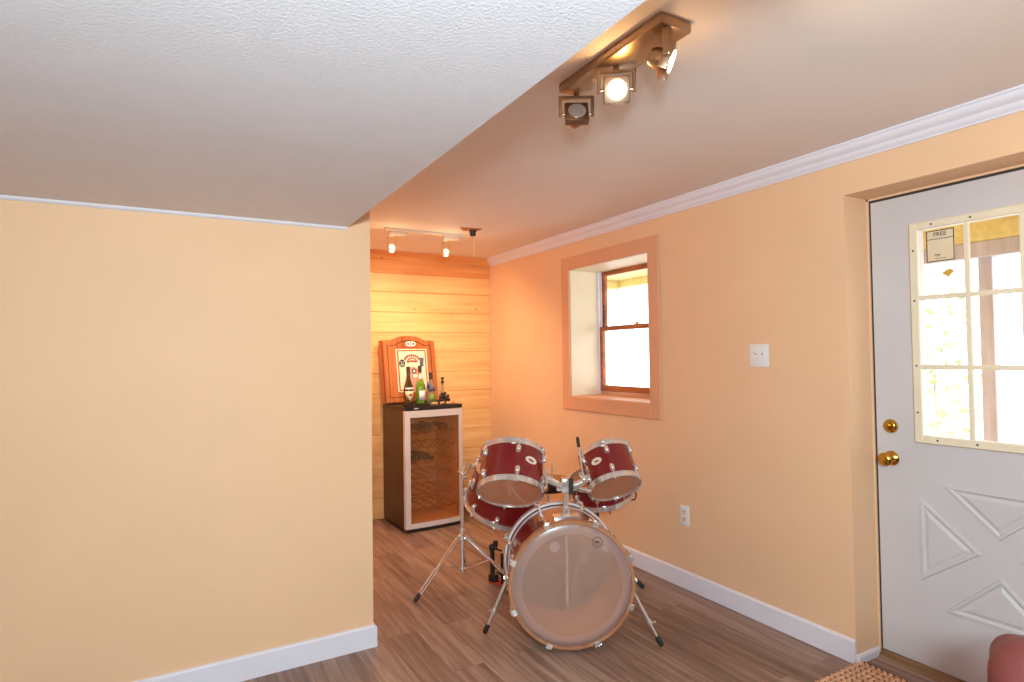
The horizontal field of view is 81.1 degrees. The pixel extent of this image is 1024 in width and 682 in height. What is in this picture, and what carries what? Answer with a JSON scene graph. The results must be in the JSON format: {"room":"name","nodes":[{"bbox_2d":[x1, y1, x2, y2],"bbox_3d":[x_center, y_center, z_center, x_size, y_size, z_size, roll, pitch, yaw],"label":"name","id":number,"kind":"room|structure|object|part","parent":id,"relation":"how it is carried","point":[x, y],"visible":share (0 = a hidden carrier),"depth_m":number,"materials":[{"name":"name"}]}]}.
{"room":"recreation room","nodes":[
{"label":"recreation room","id":0,"kind":"room"},
{"bbox_2d":[0,199,372,681],"bbox_3d":[-2.995,0.294,2.881,4.035,2.395,2.278,0,-2,-30],"label":"wall","id":1,"kind":"structure","parent":0,"point":[186,406],"depth_m":2.48,"materials":[{"name":"yellow paint"}]},
{"bbox_2d":[0,195,346,229],"bbox_3d":[-2.491,-0.533,1.876,3.921,0.014,0.014,0,-2,-30],"label":"trim","id":2,"kind":"structure","parent":1,"relation":"attached to","point":[4,197],"depth_m":2.47,"materials":[{"name":"white paint"}]},
{"bbox_2d":[133,622,376,681],"bbox_3d":[-2.945,1.438,2.808,4.049,0.103,2.192,0,-2,-30],"label":"baseboard","id":3,"kind":"structure","parent":1,"relation":"attached to","point":[274,660],"depth_m":2.64,"materials":[{"name":"white paint"}]},
{"bbox_2d":[0,0,645,226],"bbox_3d":[-1.002,-0.821,-0.743,3.924,0.395,6.052,0,-2,-30],"label":"ceiling","id":4,"kind":"structure","parent":0,"point":[302,111],"depth_m":1.38,"materials":[{"name":"white paint"}]},
{"bbox_2d":[370,272,490,519],"bbox_3d":[-1.002,0.372,5.263,1.785,2.295,0.100,0,-2,-30],"label":"wall","id":5,"kind":"structure","parent":0,"point":[453,313],"depth_m":5.44,"materials":[{"name":"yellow wood"}]},
{"bbox_2d":[370,259,489,278],"bbox_3d":[-0.989,-0.646,5.239,1.785,0.120,0.012,0,-2,-30],"label":"trim","id":6,"kind":"structure","parent":5,"relation":"attached to","point":[376,265],"depth_m":5.37,"materials":[{"name":"orange wood"}]},
{"bbox_2d":[370,249,489,266],"bbox_3d":[-0.978,-0.741,5.220,1.785,0.073,0.060,0,-2,-30],"label":"trim","id":7,"kind":"structure","parent":5,"relation":"attached to","point":[374,254],"depth_m":5.33,"materials":[{"name":"orange wood"}]},
{"bbox_2d":[242,506,938,681],"bbox_3d":[-0.509,1.455,0.717,6.420,0.100,8.430,0,-2,-30],"label":"floor","id":8,"kind":"structure","parent":0,"point":[439,637],"depth_m":2.96,"materials":[{"name":"brown wood"}]},
{"bbox_2d":[383,401,462,531],"bbox_3d":[-0.748,1.017,4.994,0.512,0.985,0.499,0,-2,-33],"label":"wine cooler","id":9,"kind":"object","parent":8,"relation":"on","point":[421,495],"visible":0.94,"depth_m":4.95,"materials":[{"name":"brown laminate"}]},
{"bbox_2d":[378,336,437,403],"bbox_3d":[-0.890,0.242,5.162,0.500,0.577,0.150,0,-2,-37],"label":"plaque","id":10,"kind":"object","parent":9,"relation":"on","point":[396,354],"visible":0.94,"depth_m":5.10,"materials":[{"name":"orange wood"}]},
{"bbox_2d":[395,349,428,392],"bbox_3d":[-0.853,0.251,5.137,0.294,0.370,0.008,0,-10,-37],"label":"picture frame","id":11,"kind":"object","parent":10,"relation":"attached to","point":[412,358],"depth_m":5.13,"materials":[{"name":"beige paper"}]},
{"bbox_2d":[398,351,426,389],"bbox_3d":[-0.852,0.250,5.138,0.248,0.325,0.047,0,-2,-37],"label":"print","id":12,"kind":"object","parent":10,"relation":"attached to","point":[412,359],"depth_m":5.13,"materials":[{"name":"beige paper"}]},
{"bbox_2d":[411,454,417,462],"bbox_3d":[-0.871,0.960,4.941,0.074,0.074,0.302,0,-2,-33],"label":"wine bottle","id":13,"kind":"object","parent":9,"relation":"in","point":[414,458],"visible":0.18,"depth_m":4.82,"materials":[{"name":"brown glass"}]},
{"bbox_2d":[401,403,429,405],"bbox_3d":[-0.784,0.515,4.862,0.200,0.014,0.120,0,-2,-33],"label":"tray","id":14,"kind":"object","parent":9,"relation":"on","point":[413,404],"visible":0.88,"depth_m":4.81,"materials":[{"name":"black plastic"}]},
{"bbox_2d":[404,367,413,403],"bbox_3d":[-0.837,0.357,4.832,0.079,0.302,0.081,0,-2,-30],"label":"champagne bottle","id":15,"kind":"object","parent":14,"relation":"on","point":[408,387],"visible":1,"depth_m":4.80,"materials":[{"name":"brown glass"}]},
{"bbox_2d":[416,374,424,403],"bbox_3d":[-0.747,0.389,4.878,0.074,0.237,0.076,0,-2,-30],"label":"bottle","id":16,"kind":"object","parent":14,"relation":"on","point":[420,386],"visible":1,"depth_m":4.85,"materials":[{"name":"green glass"}]},
{"bbox_2d":[410,422,428,431],"bbox_3d":[-0.786,0.719,5.003,0.074,0.074,0.302,0,-2,-33],"label":"wine bottle","id":17,"kind":"object","parent":9,"relation":"in","point":[416,426],"visible":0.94,"depth_m":4.91,"materials":[{"name":"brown glass"}]},
{"bbox_2d":[416,366,423,383],"bbox_3d":[-0.767,0.365,4.984,0.074,0.320,0.072,0,-2,-30],"label":"bottle","id":18,"kind":"object","parent":9,"relation":"on","point":[419,367],"visible":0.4,"depth_m":4.97,"materials":[{"name":"clear glass"}]},
{"bbox_3d":[-0.752,0.540,5.008,0.503,0.030,0.496,0,-2,-33],"label":"panel","id":19,"kind":"part","parent":9,"relation":"part of","materials":[{"name":"black plastic"}]},
{"bbox_2d":[411,450,434,460],"bbox_3d":[-0.748,0.960,4.997,0.074,0.074,0.302,0,-2,-43],"label":"wine bottle","id":20,"kind":"object","parent":9,"relation":"in","point":[420,455],"visible":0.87,"depth_m":4.96,"materials":[{"name":"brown glass"}]},
{"bbox_2d":[418,421,436,430],"bbox_3d":[-0.709,0.718,5.032,0.074,0.074,0.302,0,-2,-33],"label":"wine bottle","id":21,"kind":"object","parent":9,"relation":"in","point":[431,426],"visible":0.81,"depth_m":4.97,"materials":[{"name":"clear glass"}]},
{"bbox_2d":[426,372,434,401],"bbox_3d":[-0.673,0.391,4.947,0.069,0.264,0.070,0,-2,-30],"label":"bottle","id":22,"kind":"object","parent":9,"relation":"on","point":[430,388],"visible":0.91,"depth_m":4.92,"materials":[{"name":"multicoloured glass"}]},
{"bbox_3d":[-0.626,1.484,4.810,0.483,0.016,0.064,0,-2,-33],"label":"kick plate","id":23,"kind":"part","parent":9,"relation":"part of","materials":[{"name":"black plastic"}]},
{"bbox_2d":[431,421,447,430],"bbox_3d":[-0.648,0.719,5.103,0.074,0.074,0.302,0,-2,-33],"label":"wine bottle","id":24,"kind":"object","parent":9,"relation":"in","point":[440,425],"visible":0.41,"depth_m":4.99,"materials":[{"name":"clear glass"}]},
{"bbox_2d":[437,392,449,403],"bbox_3d":[-0.564,0.472,4.985,0.112,0.100,0.080,0,-2,-30],"label":"cluster","id":25,"kind":"object","parent":9,"relation":"on","point":[442,397],"visible":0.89,"depth_m":4.97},
{"bbox_2d":[413,462,520,602],"bbox_3d":[-0.358,1.101,3.617,0.608,0.733,0.597,0,-2,-30],"label":"tripod stand","id":26,"kind":"object","parent":8,"relation":"on","point":[462,536],"visible":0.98,"depth_m":3.59,"materials":[{"name":"silver metal"}]},
{"bbox_3d":[-0.131,1.316,3.558,0.255,0.275,0.264,0,-2,-30],"label":"leg","id":27,"kind":"part","parent":26,"relation":"part of","materials":[{"name":"silver metal"}]},
{"bbox_2d":[464,455,547,531],"bbox_3d":[-0.039,0.904,3.627,0.521,0.466,0.473,-2,-2,26],"label":"floor tom","id":28,"kind":"object","parent":26,"relation":"attached to","point":[496,517],"depth_m":3.46,"materials":[{"name":"red paint"}]},
{"bbox_2d":[488,540,531,585],"bbox_3d":[-0.009,1.336,3.726,0.104,0.269,0.342,-2,-2,40],"label":"drum pedal","id":29,"kind":"object","parent":8,"relation":"on","point":[494,578],"visible":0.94,"depth_m":3.63,"materials":[{"name":"black metal"}]},
{"bbox_3d":[-0.009,1.464,3.723,0.083,0.010,0.310,-2,-2,40],"label":"plate","id":30,"kind":"part","parent":29,"relation":"part of","materials":[{"name":"black metal"}]},
{"bbox_2d":[525,474,571,578],"bbox_3d":[0.277,1.175,3.869,0.432,0.578,0.415,0,-2,-30],"label":"holder","id":31,"kind":"object","parent":8,"relation":"on","point":[551,489],"visible":0.3,"depth_m":3.88,"materials":[{"name":"silver metal"}]},
{"bbox_3d":[0.121,1.330,3.913,0.247,0.267,0.016,-1,-1,10],"label":"leg","id":32,"kind":"part","parent":31,"relation":"part of","materials":[{"name":"silver metal"}]},
{"bbox_3d":[0.239,1.160,3.895,0.100,0.380,0.100,0,-2,-30],"label":"post","id":33,"kind":"part","parent":31,"relation":"part of","materials":[{"name":"silver metal"}]},
{"bbox_3d":[0.236,0.937,3.900,0.286,0.066,0.286,0,-2,-30],"label":"seat","id":34,"kind":"part","parent":31,"relation":"part of","materials":[{"name":"red plastic"}]},
{"bbox_3d":[0.235,0.896,3.901,0.278,0.016,0.278,0,-2,-30],"label":"seat","id":35,"kind":"part","parent":31,"relation":"part of","materials":[{"name":"silver metal"}]},
{"bbox_3d":[0.287,1.324,3.777,0.016,0.267,0.247,0,-1,-22],"label":"leg","id":36,"kind":"part","parent":31,"relation":"part of","materials":[{"name":"silver metal"}]},
{"bbox_3d":[0.321,1.329,3.984,0.016,0.267,0.247,-2,-2,40],"label":"leg","id":37,"kind":"part","parent":31,"relation":"part of","materials":[{"name":"silver metal"}]},
{"bbox_2d":[483,437,663,649],"bbox_3d":[0.269,0.956,2.979,0.843,0.967,0.431,-1,-1,-4],"label":"bass drum","id":38,"kind":"object","parent":8,"relation":"on","point":[587,624],"visible":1,"depth_m":2.91,"materials":[{"name":"red paint"}]},
{"bbox_3d":[-0.074,1.294,2.949,0.122,0.258,0.029,-1,-1,-1],"label":"spur leg","id":39,"kind":"part","parent":38,"relation":"part of","materials":[{"name":"silver metal"}]},
{"bbox_2d":[476,436,546,508],"bbox_3d":[-0.002,0.680,3.076,0.364,0.400,0.417,-1,-1,6],"label":"tom drum","id":40,"kind":"object","parent":38,"relation":"attached to","point":[511,468],"visible":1,"depth_m":2.98,"materials":[{"name":"red paint"}]},
{"bbox_3d":[0.267,1.009,2.928,0.034,0.555,0.034,-1,-1,-4],"label":"holder post","id":41,"kind":"part","parent":38,"relation":"part of","materials":[{"name":"silver metal"}]},
{"bbox_3d":[0.339,0.590,2.939,0.037,0.182,0.010,-1,-1,-4],"label":"tom arm","id":42,"kind":"part","parent":38,"relation":"part of","materials":[{"name":"silver metal"}]},
{"bbox_2d":[578,438,641,500],"bbox_3d":[0.529,0.706,3.267,0.335,0.365,0.372,0,-1,-16],"label":"tom drum","id":43,"kind":"object","parent":38,"relation":"attached to","point":[613,472],"visible":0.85,"depth_m":3.19,"materials":[{"name":"red paint"}]},
{"bbox_3d":[0.632,1.299,2.840,0.151,0.229,0.025,-2,-2,32],"label":"spur leg","id":44,"kind":"part","parent":38,"relation":"part of","materials":[{"name":"silver metal"}]},
{"bbox_2d":[560,495,644,591],"bbox_3d":[0.555,1.169,3.584,0.456,0.569,0.496,-2,-2,31],"label":"stand","id":45,"kind":"object","parent":8,"relation":"on","point":[596,558],"visible":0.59,"depth_m":3.60,"materials":[{"name":"silver metal"}]},
{"bbox_3d":[0.407,1.326,3.546,0.266,0.220,0.026,0,-2,-35],"label":"leg","id":46,"kind":"part","parent":45,"relation":"part of","materials":[{"name":"silver metal"}]},
{"bbox_3d":[0.505,1.329,3.752,0.026,0.220,0.266,-1,-1,-5],"label":"leg","id":47,"kind":"part","parent":45,"relation":"part of","materials":[{"name":"silver metal"}]},
{"bbox_2d":[568,468,636,512],"bbox_3d":[0.529,0.880,3.603,0.391,0.232,0.382,0,-1,-20],"label":"snare drum","id":48,"kind":"object","parent":45,"relation":"on","point":[594,506],"visible":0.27,"depth_m":3.46,"materials":[{"name":"red paint"}]},
{"bbox_3d":[0.635,1.323,3.564,0.266,0.220,0.026,-1,-2,25],"label":"leg","id":49,"kind":"part","parent":45,"relation":"part of","materials":[{"name":"silver metal"}]},
{"bbox_2d":[815,661,909,681],"bbox_3d":[1.366,1.408,2.284,0.682,0.015,0.458,0,-2,-30],"label":"door mat","id":50,"kind":"object","parent":8,"relation":"on","point":[861,671],"visible":1,"depth_m":2.52,"materials":[{"name":"wicker"}]},
{"bbox_2d":[987,634,1023,681],"bbox_3d":[1.458,0.993,1.252,0.720,0.792,0.740,-2,-2,37],"label":"leather armchair","id":51,"kind":"object","parent":8,"relation":"on","point":[1006,651],"visible":1,"depth_m":1.21,"materials":[{"name":"red leather"}]},
{"bbox_3d":[1.251,1.057,1.448,0.130,0.480,0.640,-2,-2,37],"label":"armrest","id":52,"kind":"part","parent":51,"relation":"part of","materials":[{"name":"red leather"}]},
{"bbox_2d":[370,0,1023,257],"bbox_3d":[1.120,-0.939,1.776,2.256,0.100,8.330,0,-2,-30],"label":"ceiling","id":53,"kind":"structure","parent":0,"point":[754,85],"depth_m":2.26,"materials":[{"name":"paint"}]},
{"bbox_2d":[387,241,395,252],"bbox_3d":[-0.862,-0.664,4.243,0.058,0.082,0.047,0,-2,-30],"label":"track light","id":54,"kind":"object","parent":53,"relation":"attached to","point":[391,247],"depth_m":4.23,"materials":[{"name":"white glass"}]},
{"bbox_2d":[384,227,465,241],"bbox_3d":[-0.635,-0.768,4.376,0.627,0.067,0.047,0,-2,-30],"label":"track light","id":55,"kind":"object","parent":53,"relation":"attached to","point":[392,232],"depth_m":4.34,"materials":[{"name":"white metal"}]},
{"bbox_3d":[-0.627,-0.791,4.374,0.620,0.022,0.036,0,-2,-30],"label":"rail","id":56,"kind":"part","parent":55,"relation":"part of","materials":[{"name":"white metal"}]},
{"bbox_2d":[442,248,449,256],"bbox_3d":[-0.500,-0.654,4.448,0.056,0.061,0.047,0,-2,-30],"label":"track light","id":57,"kind":"object","parent":53,"relation":"attached to","point":[445,252],"depth_m":4.44,"materials":[{"name":"white glass"}]},
{"bbox_2d":[461,227,481,256],"bbox_3d":[-0.308,-0.707,4.316,0.161,0.203,0.084,0,-1,-24],"label":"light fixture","id":58,"kind":"object","parent":53,"relation":"attached to","point":[472,231],"visible":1,"depth_m":4.31,"materials":[{"name":"black plastic"}]},
{"bbox_2d":[469,229,475,236],"bbox_3d":[-0.284,-0.783,4.327,0.052,0.050,0.051,0,-2,-30],"label":"socket","id":59,"kind":"object","parent":58,"relation":"attached to","point":[472,231],"depth_m":4.31,"materials":[{"name":"black plastic"}]},
{"bbox_2d":[558,12,690,128],"bbox_3d":[0.322,-0.804,1.845,0.116,0.144,0.518,0,-2,-30],"label":"track light","id":60,"kind":"object","parent":53,"relation":"attached to","point":[654,41],"visible":1,"depth_m":1.82,"materials":[{"name":"silver metal"}]},
{"bbox_3d":[0.219,-0.776,2.012,0.060,0.056,0.027,-1,-1,-3],"label":"bulb","id":61,"kind":"part","parent":60,"relation":"part of","materials":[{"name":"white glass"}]},
{"bbox_3d":[0.321,-0.768,1.828,0.060,0.057,0.023,-1,-1,6],"label":"bulb","id":62,"kind":"part","parent":60,"relation":"part of","materials":[{"name":"white glass"}]},
{"bbox_3d":[0.443,-0.774,1.656,0.025,0.057,0.060,-1,-1,14],"label":"bulb","id":63,"kind":"part","parent":60,"relation":"part of","materials":[{"name":"white glass"}]},
{"bbox_2d":[489,111,1023,654],"bbox_3d":[1.962,0.257,2.216,0.360,2.295,8.330,0,-2,-30],"label":"wall","id":64,"kind":"structure","parent":0,"point":[772,466],"depth_m":3.07,"materials":[{"name":"yellow paint"}]},
{"bbox_2d":[561,234,662,419],"bbox_3d":[0.799,-0.072,4.227,0.356,1.146,1.056,0,-2,-30],"label":"window","id":65,"kind":"structure","parent":64,"relation":"in","point":[585,327],"depth_m":4.51,"materials":[{"name":"pink paint"}]},
{"bbox_3d":[0.809,0.390,4.226,0.340,0.031,0.871,0,-2,-30],"label":"sill","id":66,"kind":"part","parent":65,"relation":"part of","materials":[{"name":"pink paint"}]},
{"bbox_3d":[0.919,-0.320,4.311,0.028,0.453,0.827,0,-2,-30],"label":"sash","id":67,"kind":"part","parent":65,"relation":"part of","materials":[{"name":"orange wood"}]},
{"bbox_3d":[0.899,0.128,4.286,0.028,0.493,0.827,0,-2,-30],"label":"sash","id":68,"kind":"part","parent":65,"relation":"part of","materials":[{"name":"orange wood"}]},
{"bbox_2d":[680,504,689,526],"bbox_3d":[1.014,1.025,3.514,0.009,0.116,0.072,0,-2,-30],"label":"wall outlet","id":69,"kind":"object","parent":64,"relation":"attached to","point":[684,510],"visible":1,"depth_m":3.51,"materials":[{"name":"white plastic"}]},
{"bbox_2d":[554,525,856,663],"bbox_3d":[0.661,1.418,4.131,0.014,0.103,3.451,0,-2,-30],"label":"baseboard","id":70,"kind":"structure","parent":64,"relation":"attached to","point":[842,646],"depth_m":3.15,"materials":[{"name":"white paint"}]},
{"bbox_2d":[487,84,1023,266],"bbox_3d":[1.798,-0.854,2.084,0.053,0.076,8.200,0,-2,-30],"label":"trim","id":71,"kind":"structure","parent":64,"relation":"attached to","point":[1009,101],"depth_m":2.77,"materials":[{"name":"white paint"}]},
{"bbox_2d":[749,344,768,366],"bbox_3d":[1.262,0.075,3.064,0.020,0.116,0.116,0,-2,-30],"label":"light switch","id":72,"kind":"object","parent":64,"relation":"attached to","point":[759,353],"visible":1,"depth_m":3.06,"materials":[{"name":"white plastic"}]},
{"bbox_2d":[857,646,880,662],"bbox_3d":[1.595,1.403,2.671,0.161,0.037,0.013,0,-2,-30],"label":"trim","id":73,"kind":"structure","parent":64,"relation":"attached to","point":[872,653],"depth_m":2.66,"materials":[{"name":"white paint"}]},
{"bbox_2d":[879,647,965,681],"bbox_3d":[2.002,1.392,2.346,0.265,0.030,0.980,0,-2,-30],"label":"threshold","id":74,"kind":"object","parent":64,"relation":"attached to","point":[913,665],"depth_m":2.57,"materials":[{"name":"brown wood"}]},
{"bbox_2d":[866,164,1023,647],"bbox_3d":[1.977,0.360,2.365,0.186,2.055,0.980,0,-2,-30],"label":"trim","id":75,"kind":"structure","parent":64,"relation":"attached to","point":[1020,165],"depth_m":2.73,"materials":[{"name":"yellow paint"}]},
{"bbox_2d":[870,169,1023,681],"bbox_3d":[1.882,0.366,2.333,0.111,2.025,0.909,0,-2,-30],"label":"door","id":76,"kind":"structure","parent":64,"relation":"in","point":[951,509],"depth_m":2.51,"materials":[{"name":"white paint"}]},
{"bbox_3d":[1.671,0.524,2.661,0.067,0.066,0.066,0,-2,-30],"label":"knob","id":77,"kind":"part","parent":76,"relation":"part of","materials":[{"name":"gold metal"}]},
{"bbox_2d":[926,227,954,262],"bbox_3d":[1.792,-0.401,2.503,0.001,0.132,0.105,0,-2,-30],"label":"print","id":78,"kind":"object","parent":76,"relation":"attached to","point":[940,244],"depth_m":2.50},
{"bbox_3d":[1.811,0.846,2.475,0.008,0.362,0.227,0,-2,-30],"label":"crossbuck panel","id":79,"kind":"part","parent":76,"relation":"part of","materials":[{"name":"white paint"}]},
{"bbox_3d":[1.889,-0.044,2.329,0.018,0.946,0.613,0,-2,-30],"label":"glazing frame","id":80,"kind":"part","parent":76,"relation":"part of","materials":[{"name":"beige plastic"}]},
{"bbox_3d":[1.895,0.687,2.327,0.008,0.187,0.406,0,-2,-30],"label":"crossbuck panel","id":81,"kind":"part","parent":76,"relation":"part of","materials":[{"name":"white paint"}]},
{"bbox_3d":[1.900,1.023,2.319,0.008,0.201,0.406,0,-2,-30],"label":"crossbuck panel","id":82,"kind":"part","parent":76,"relation":"part of","materials":[{"name":"white paint"}]},
{"label":"outside","id":83,"kind":"structure","parent":0,"visible":0},
{"bbox_2d":[928,407,1023,443],"bbox_3d":[6.793,1.525,7.259,13.020,0.100,22.000,0,-2,-30],"label":"ground","id":84,"kind":"structure","parent":83,"point":[1013,422],"depth_m":10.92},
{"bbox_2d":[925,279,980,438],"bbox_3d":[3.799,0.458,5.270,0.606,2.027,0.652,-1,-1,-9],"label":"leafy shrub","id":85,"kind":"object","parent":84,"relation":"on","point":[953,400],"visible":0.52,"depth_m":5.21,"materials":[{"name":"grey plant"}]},
{"bbox_2d":[978,256,1002,441],"bbox_3d":[2.759,0.367,3.435,0.070,2.150,0.070,0,-2,-30],"label":"porch post","id":86,"kind":"object","parent":84,"relation":"on","point":[987,267],"visible":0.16,"depth_m":3.42,"materials":[{"name":"white wood"}]},
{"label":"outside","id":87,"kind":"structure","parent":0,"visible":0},
{"bbox_2d":[607,215,1019,290],"bbox_3d":[1.800,-0.574,4.200,1.320,0.255,7.494,0,-2,-30],"label":"ceiling","id":88,"kind":"structure","parent":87,"point":[998,236],"depth_m":3.40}
]}

